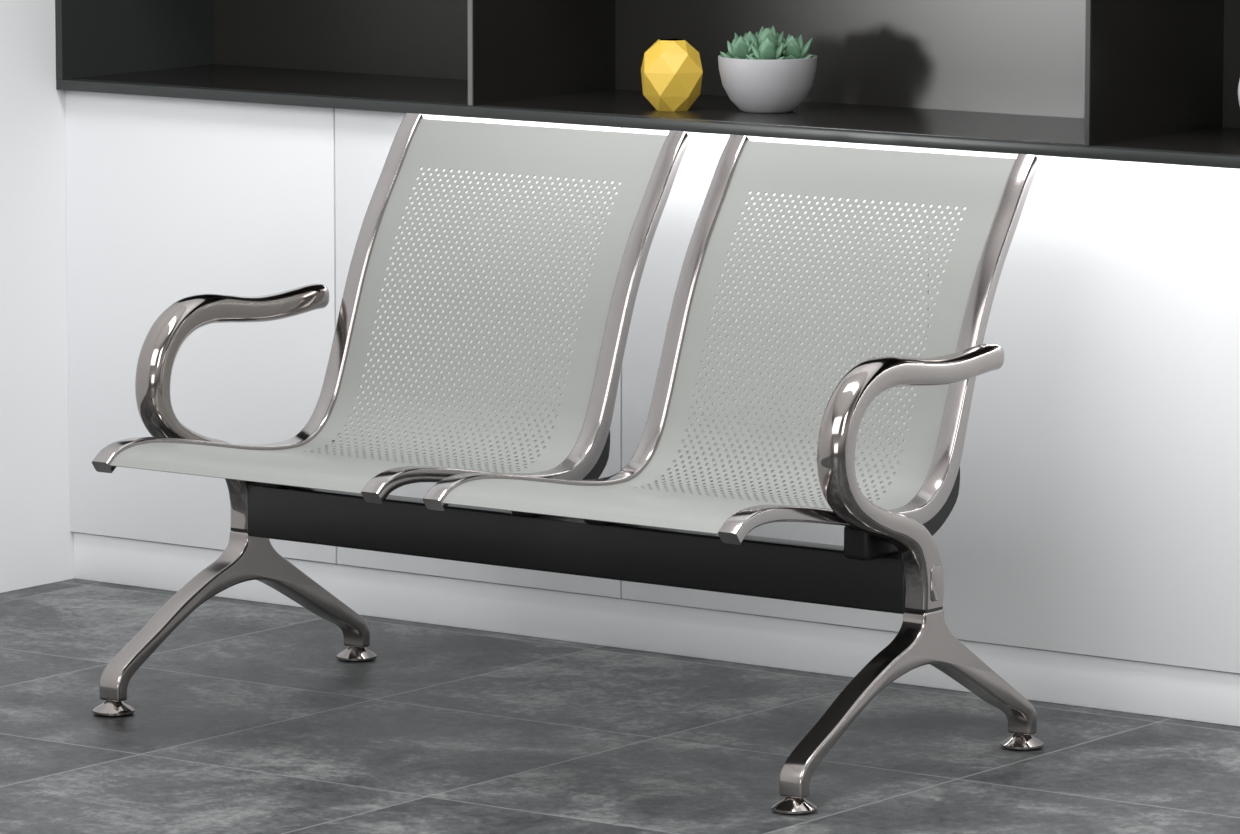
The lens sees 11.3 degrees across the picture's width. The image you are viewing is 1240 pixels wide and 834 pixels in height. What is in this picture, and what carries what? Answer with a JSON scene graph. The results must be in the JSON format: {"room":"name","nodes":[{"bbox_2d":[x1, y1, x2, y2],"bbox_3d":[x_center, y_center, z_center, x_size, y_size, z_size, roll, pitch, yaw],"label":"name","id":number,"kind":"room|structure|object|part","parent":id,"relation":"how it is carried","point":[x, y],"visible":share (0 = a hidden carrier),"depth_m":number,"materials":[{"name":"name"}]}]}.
{"room":"waiting room","nodes":[
{"label":"waiting room","id":0,"kind":"room"},
{"bbox_2d":[0,0,73,592],"bbox_3d":[-4.245,-0.464,5.662,0.100,2.700,12.000,6,10,36],"label":"wall","id":1,"kind":"structure","parent":0,"point":[37,540],"depth_m":10.16,"materials":[{"name":"white paint"}]},
{"bbox_2d":[73,532,1239,726],"bbox_3d":[0.916,0.408,8.989,4.478,0.077,0.022,6,10,36],"label":"baseboard","id":2,"kind":"structure","parent":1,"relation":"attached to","point":[1130,686],"depth_m":9.58,"materials":[{"name":"white paint"}]},
{"bbox_2d":[0,578,1239,833],"bbox_3d":[-0.016,1.319,2.813,10.548,0.050,12.050,6,10,36],"label":"floor","id":3,"kind":"structure","parent":0,"point":[247,718],"depth_m":8.90,"materials":[{"name":"tile"}]},
{"bbox_2d":[92,113,1043,814],"bbox_3d":[-0.086,0.037,8.907,1.261,0.832,0.744,6,10,36],"label":"bench","id":4,"kind":"object","parent":3,"relation":"on","point":[555,514],"visible":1,"depth_m":8.97,"materials":[{"name":"silver metal"}]},
{"bbox_3d":[-0.570,-0.010,9.259,0.048,0.358,0.415,6,10,36],"label":"armrest","id":5,"kind":"part","parent":4,"relation":"part of","materials":[{"name":"silver metal"}]},
{"bbox_3d":[-0.568,0.275,9.301,0.038,0.212,0.588,6,10,36],"label":"leg","id":6,"kind":"part","parent":4,"relation":"part of","materials":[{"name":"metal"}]},
{"bbox_3d":[-0.523,-0.175,9.201,0.031,0.492,0.744,6,10,36],"label":"frame","id":7,"kind":"part","parent":4,"relation":"part of","materials":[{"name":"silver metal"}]},
{"bbox_3d":[-0.127,-0.136,8.914,0.031,0.492,0.744,6,10,36],"label":"frame","id":8,"kind":"part","parent":4,"relation":"part of","materials":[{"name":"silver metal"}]},
{"bbox_3d":[-0.039,-0.127,8.850,0.031,0.492,0.744,6,10,36],"label":"frame","id":9,"kind":"part","parent":4,"relation":"part of","materials":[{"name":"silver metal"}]},
{"bbox_3d":[0.361,-0.086,8.560,0.031,0.492,0.744,6,10,36],"label":"frame","id":10,"kind":"part","parent":4,"relation":"part of","materials":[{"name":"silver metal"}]},
{"bbox_3d":[0.401,0.372,8.599,0.038,0.212,0.588,6,10,36],"label":"leg","id":11,"kind":"part","parent":4,"relation":"part of","materials":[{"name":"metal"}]},
{"bbox_3d":[0.399,0.087,8.557,0.048,0.358,0.415,6,10,36],"label":"armrest","id":12,"kind":"part","parent":4,"relation":"part of","materials":[{"name":"silver metal"}]},
{"bbox_3d":[0.434,0.228,8.590,0.002,0.049,0.026,6,10,36],"label":"post","id":13,"kind":"part","parent":4,"relation":"part of","materials":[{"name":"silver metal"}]},
{"bbox_3d":[3.544,-0.702,7.443,10.548,2.700,0.100,6,10,36],"label":"wall","id":14,"kind":"structure","parent":0,"visible":0},
{"bbox_2d":[55,0,1239,672],"bbox_3d":[1.015,-0.899,8.945,4.478,2.522,0.413,6,10,36],"label":"cabinet","id":15,"kind":"object","parent":14,"relation":"attached to","point":[225,147],"visible":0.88,"depth_m":9.58,"materials":[{"name":"white paint"}]},
{"bbox_3d":[-0.671,-0.150,10.073,0.558,0.726,0.018,6,10,36],"label":"door panel","id":16,"kind":"part","parent":15,"relation":"part of","materials":[{"name":"white paint"}]},
{"bbox_3d":[-0.219,-0.104,9.745,0.556,0.726,0.018,6,10,36],"label":"door panel","id":17,"kind":"part","parent":15,"relation":"part of","materials":[{"name":"white paint"}]},
{"bbox_2d":[641,39,702,111],"bbox_3d":[0.079,-0.523,9.589,0.101,0.108,0.099,6,10,36],"label":"decorative ornament","id":18,"kind":"object","parent":15,"relation":"on","point":[671,69],"visible":1,"depth_m":9.55,"materials":[{"name":"yellow ceramic"}]},
{"bbox_2d":[718,26,816,112],"bbox_3d":[0.225,-0.532,9.568,0.154,0.131,0.151,6,10,36],"label":"potted succulent","id":19,"kind":"object","parent":15,"relation":"on","point":[766,71],"visible":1,"depth_m":9.52,"materials":[{"name":"white ceramic"}]},
{"bbox_2d":[718,54,816,112],"bbox_3d":[0.225,-0.509,9.570,0.152,0.085,0.152,6,10,36],"label":"pot","id":20,"kind":"object","parent":19,"relation":"attached to","point":[755,83],"depth_m":9.52,"materials":[{"name":"grey ceramic"}]},
{"bbox_3d":[0.233,-0.059,9.417,0.556,0.726,0.018,6,10,36],"label":"door panel","id":21,"kind":"part","parent":15,"relation":"part of","materials":[{"name":"white paint"}]},
{"bbox_3d":[0.684,-0.014,9.090,0.556,0.726,0.018,6,10,36],"label":"door panel","id":22,"kind":"part","parent":15,"relation":"part of","materials":[{"name":"white paint"}]},
{"bbox_2d":[1238,79,1239,105],"bbox_3d":[0.971,-0.471,9.037,0.160,0.155,0.160,6,10,36],"label":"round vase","id":23,"kind":"object","parent":15,"relation":"on","point":[1239,79],"visible":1,"depth_m":9.03,"materials":[{"name":"white ceramic"}]}
]}

